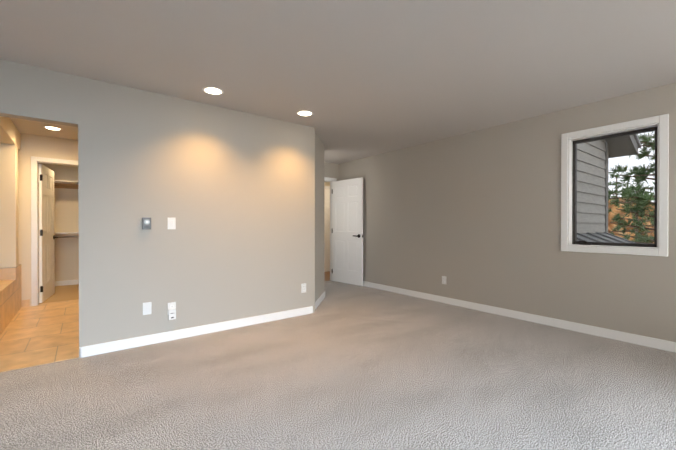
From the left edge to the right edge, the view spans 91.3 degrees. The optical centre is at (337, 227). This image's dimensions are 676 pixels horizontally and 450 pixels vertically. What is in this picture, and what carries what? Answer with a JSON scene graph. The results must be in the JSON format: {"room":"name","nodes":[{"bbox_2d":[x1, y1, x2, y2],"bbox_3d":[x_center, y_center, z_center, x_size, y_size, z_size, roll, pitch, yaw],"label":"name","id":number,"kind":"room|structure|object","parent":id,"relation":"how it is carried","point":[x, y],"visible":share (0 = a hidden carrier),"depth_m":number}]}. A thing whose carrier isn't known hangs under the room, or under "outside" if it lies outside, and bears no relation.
{"room":"bedroom","nodes":[
{"label":"bedroom","id":0,"kind":"room"},
{"bbox_2d":[0,299,78,372],"bbox_3d":[-3.426,1.109,3.695,4.000,0.004,2.840,0,0,-38],"label":"floor","id":1,"kind":"structure","parent":0,"point":[40,334],"depth_m":3.37},
{"bbox_2d":[0,264,21,334],"bbox_3d":[-4.487,0.811,3.253,1.778,0.596,1.998,0,0,-38],"label":"tub deck","id":2,"kind":"object","parent":1,"relation":"on","point":[10,293],"visible":0.98,"depth_m":4.01},
{"bbox_2d":[0,143,18,267],"bbox_3d":[-4.293,-0.283,4.282,0.195,1.580,0.200,0,0,-38],"label":"column","id":3,"kind":"structure","parent":2,"relation":"on","point":[9,257],"depth_m":4.22},
{"bbox_2d":[18,134,77,305],"bbox_3d":[-4.257,-0.100,4.765,4.000,2.410,0.120,0,0,-38],"label":"wall","id":4,"kind":"structure","parent":0,"point":[45,147],"depth_m":4.63},
{"bbox_2d":[22,299,29,306],"bbox_3d":[-3.512,1.050,5.264,2.218,0.096,0.010,0,0,-38],"label":"baseboard","id":5,"kind":"structure","parent":4,"relation":"attached to","point":[25,303],"depth_m":4.61},
{"bbox_2d":[39,164,57,302],"bbox_3d":[-4.516,0.081,5.131,0.147,2.020,0.805,0,0,-31],"label":"closet door","id":6,"kind":"structure","parent":4,"relation":"in","point":[47,237],"depth_m":5.03},
{"bbox_2d":[31,156,77,305],"bbox_3d":[-3.980,0.050,4.980,0.936,2.108,0.152,0,0,-38],"label":"door frame","id":7,"kind":"structure","parent":4,"relation":"attached to","point":[35,161],"depth_m":4.66},
{"bbox_2d":[38,163,78,280],"bbox_3d":[-3.733,-0.114,7.442,8.340,2.410,0.120,0,0,-38],"label":"wall","id":8,"kind":"structure","parent":0,"point":[66,210],"depth_m":6.27},
{"bbox_2d":[38,179,78,237],"bbox_3d":[-4.729,-0.334,6.358,2.800,1.040,0.380,0,0,-38],"label":"shelf","id":9,"kind":"object","parent":8,"relation":"attached to","point":[66,184],"depth_m":6.08},
{"bbox_2d":[55,279,78,285],"bbox_3d":[-4.841,1.046,6.511,2.800,0.092,0.013,0,0,-38],"label":"baseboard","id":10,"kind":"structure","parent":8,"relation":"attached to","point":[66,282],"depth_m":6.26},
{"bbox_2d":[39,284,78,303],"bbox_3d":[-4.332,1.097,5.851,2.800,0.004,1.680,0,0,-38],"label":"floor","id":11,"kind":"structure","parent":0,"point":[66,292],"depth_m":5.43},
{"bbox_2d":[0,59,314,346],"bbox_3d":[-2.307,-0.090,2.834,4.970,2.410,0.120,0,0,-38],"label":"wall","id":12,"kind":"structure","parent":0,"point":[231,191],"depth_m":3.29},
{"bbox_2d":[142,218,150,228],"bbox_3d":[-1.805,-0.039,3.120,0.072,0.112,0.041,0,0,-38],"label":"dial","id":13,"kind":"object","parent":12,"relation":"attached to","point":[146,223],"visible":1,"depth_m":3.11},
{"bbox_2d":[143,302,151,314],"bbox_3d":[-1.813,0.767,3.139,0.072,0.116,0.007,0,0,-38],"label":"switch plate","id":14,"kind":"object","parent":12,"relation":"attached to","point":[147,308],"visible":1,"depth_m":3.14},
{"bbox_2d":[168,302,175,319],"bbox_3d":[-1.636,0.821,3.259,0.072,0.163,0.034,0,0,-38],"label":"outlet","id":15,"kind":"object","parent":12,"relation":"attached to","point":[171,310],"visible":0.98,"depth_m":3.25},
{"bbox_2d":[168,218,175,228],"bbox_3d":[-1.643,-0.042,3.264,0.072,0.116,0.011,0,0,-38],"label":"rocker light switch","id":16,"kind":"object","parent":12,"relation":"attached to","point":[171,223],"visible":1,"depth_m":3.26},
{"bbox_2d":[301,283,305,292],"bbox_3d":[-0.434,0.768,4.202,0.072,0.116,0.008,0,0,-38],"label":"outlet","id":17,"kind":"object","parent":12,"relation":"attached to","point":[303,288],"visible":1,"depth_m":4.20},
{"bbox_2d":[315,133,323,301],"bbox_3d":[-0.338,-0.100,4.772,0.120,2.410,0.990,0,0,7],"label":"wall","id":18,"kind":"structure","parent":0,"point":[319,217],"depth_m":4.83},
{"bbox_2d":[79,281,675,357],"bbox_3d":[-0.270,1.075,1.772,6.650,0.092,7.700,0,0,-38],"label":"baseboard","id":19,"kind":"structure","parent":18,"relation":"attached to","point":[134,342],"depth_m":3.53},
{"bbox_2d":[324,271,329,280],"bbox_3d":[-0.273,1.089,7.465,2.600,0.004,1.080,0,0,-38],"label":"floor","id":20,"kind":"structure","parent":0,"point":[326,276],"depth_m":7.36},
{"bbox_2d":[324,162,338,180],"bbox_3d":[0.093,-0.112,6.984,2.840,2.410,0.120,0,0,-38],"label":"wall","id":21,"kind":"structure","parent":0,"point":[331,170],"depth_m":6.73},
{"bbox_2d":[324,177,336,280],"bbox_3d":[-0.459,0.041,6.559,0.971,2.108,0.152,0,0,-38],"label":"door frame","id":22,"kind":"structure","parent":21,"relation":"attached to","point":[328,179],"depth_m":6.82},
{"bbox_2d":[0,280,675,449],"bbox_3d":[-0.521,1.188,3.284,8.340,0.150,10.640,0,0,-38],"label":"floor carpet","id":23,"kind":"object","parent":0,"point":[345,366],"visible":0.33,"depth_m":2.28},
{"bbox_2d":[0,0,675,163],"bbox_3d":[-0.521,-1.397,3.270,8.340,0.200,10.640,0,0,-38],"label":"ceiling","id":24,"kind":"structure","parent":0,"point":[360,79],"depth_m":2.48},
{"bbox_2d":[0,117,20,149],"bbox_3d":[-3.699,-1.183,3.479,0.240,0.229,2.588,0,0,-38],"label":"beam","id":25,"kind":"structure","parent":24,"relation":"attached to","point":[10,133],"depth_m":3.99},
{"bbox_2d":[43,126,61,129],"bbox_3d":[-3.735,-1.300,4.328,0.194,0.002,0.194,0,0,-38],"label":"recessed light","id":26,"kind":"object","parent":24,"relation":"in","point":[51,128],"visible":1,"depth_m":4.33},
{"bbox_2d":[202,87,223,94],"bbox_3d":[-1.181,-1.294,3.128,0.194,0.002,0.194,0,0,-38],"label":"recessed light","id":27,"kind":"object","parent":24,"relation":"attached to","point":[214,90],"visible":1,"depth_m":3.12},
{"bbox_2d":[296,110,312,115],"bbox_3d":[-0.376,-1.297,3.755,0.194,0.002,0.194,0,0,-38],"label":"recessed light","id":28,"kind":"object","parent":24,"relation":"attached to","point":[305,113],"visible":1,"depth_m":3.75},
{"bbox_2d":[339,83,675,341],"bbox_3d":[2.459,-0.095,3.795,0.150,2.410,7.820,0,0,-38],"label":"wall","id":29,"kind":"structure","parent":0,"point":[474,216],"depth_m":4.10},
{"bbox_2d":[332,177,362,285],"bbox_3d":[0.172,0.074,6.451,0.147,2.020,0.840,0,0,-43],"label":"entry door","id":30,"kind":"structure","parent":29,"relation":"in","point":[347,231],"depth_m":6.41},
{"bbox_2d":[442,276,445,283],"bbox_3d":[1.555,0.768,4.841,0.008,0.116,0.072,0,0,-38],"label":"outlet","id":31,"kind":"object","parent":29,"relation":"attached to","point":[443,279],"visible":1,"depth_m":4.84},
{"bbox_2d":[561,114,668,256],"bbox_3d":[2.776,-0.385,3.356,0.151,1.289,0.844,0,0,-38],"label":"window","id":32,"kind":"structure","parent":29,"relation":"in","point":[570,242],"depth_m":3.31},
{"bbox_3d":[-0.639,-0.117,7.934,2.840,2.410,0.120,0,0,-38],"label":"wall","id":33,"kind":"structure","parent":0,"visible":0},
{"bbox_2d":[324,189,329,271],"bbox_3d":[-0.103,0.065,8.215,0.811,2.020,0.091,0,0,-38],"label":"hall door","id":34,"kind":"structure","parent":33,"relation":"in","point":[326,230],"depth_m":8.10},
{"label":"outside","id":35,"kind":"structure","parent":0,"visible":0},
{"bbox_3d":[34.475,3.989,45.445,170.000,0.200,150.000,0,0,-38],"label":"ground","id":36,"kind":"structure","parent":35,"visible":0},
{"bbox_2d":[577,139,606,233],"bbox_3d":[3.356,0.805,4.675,2.340,6.600,0.130,0,0,-38],"label":"wall","id":37,"kind":"structure","parent":36,"relation":"on","point":[582,179],"depth_m":4.96},
{"bbox_2d":[605,134,641,157],"bbox_3d":[3.646,-1.860,4.796,2.966,1.329,0.630,0,0,-38],"label":"rake","id":38,"kind":"object","parent":37,"relation":"attached to","point":[628,145],"depth_m":5.35},
{"bbox_2d":[607,143,608,230],"bbox_3d":[2.343,0.788,8.010,0.110,6.600,6.650,0,0,-38],"label":"wall","id":39,"kind":"structure","parent":36,"relation":"on","point":[607,143],"depth_m":5.38},
{"bbox_2d":[577,232,634,242],"bbox_3d":[3.953,0.457,4.046,2.500,0.782,1.667,0,0,-38],"label":"roof","id":40,"kind":"structure","parent":39,"relation":"attached to","point":[606,235],"depth_m":4.78},
{"bbox_2d":[608,173,649,226],"bbox_3d":[19.755,-0.001,23.568,4.454,8.013,4.631,0,0,-38],"label":"pine tree","id":41,"kind":"object","parent":36,"relation":"on","point":[616,192],"depth_m":23.34},
{"bbox_2d":[608,202,651,241],"bbox_3d":[15.175,1.185,18.896,4.202,5.690,4.406,0,0,-38],"label":"autumn tree","id":42,"kind":"object","parent":36,"relation":"on","point":[611,226],"depth_m":17.73},
{"bbox_2d":[608,198,653,236],"bbox_3d":[24.617,0.583,29.516,6.238,6.780,6.366,0,0,-38],"label":"autumn tree","id":43,"kind":"object","parent":36,"relation":"on","point":[652,233],"depth_m":27.42},
{"bbox_2d":[608,182,654,242],"bbox_3d":[12.077,1.086,13.169,3.141,5.949,3.570,0,0,-38],"label":"pine tree","id":44,"kind":"object","parent":36,"relation":"on","point":[634,231],"depth_m":13.16},
{"bbox_2d":[608,131,654,243],"bbox_3d":[8.264,-0.846,7.667,4.050,9.872,4.108,0,0,-38],"label":"pine tree","id":45,"kind":"object","parent":36,"relation":"on","point":[640,195],"depth_m":8.34}
]}

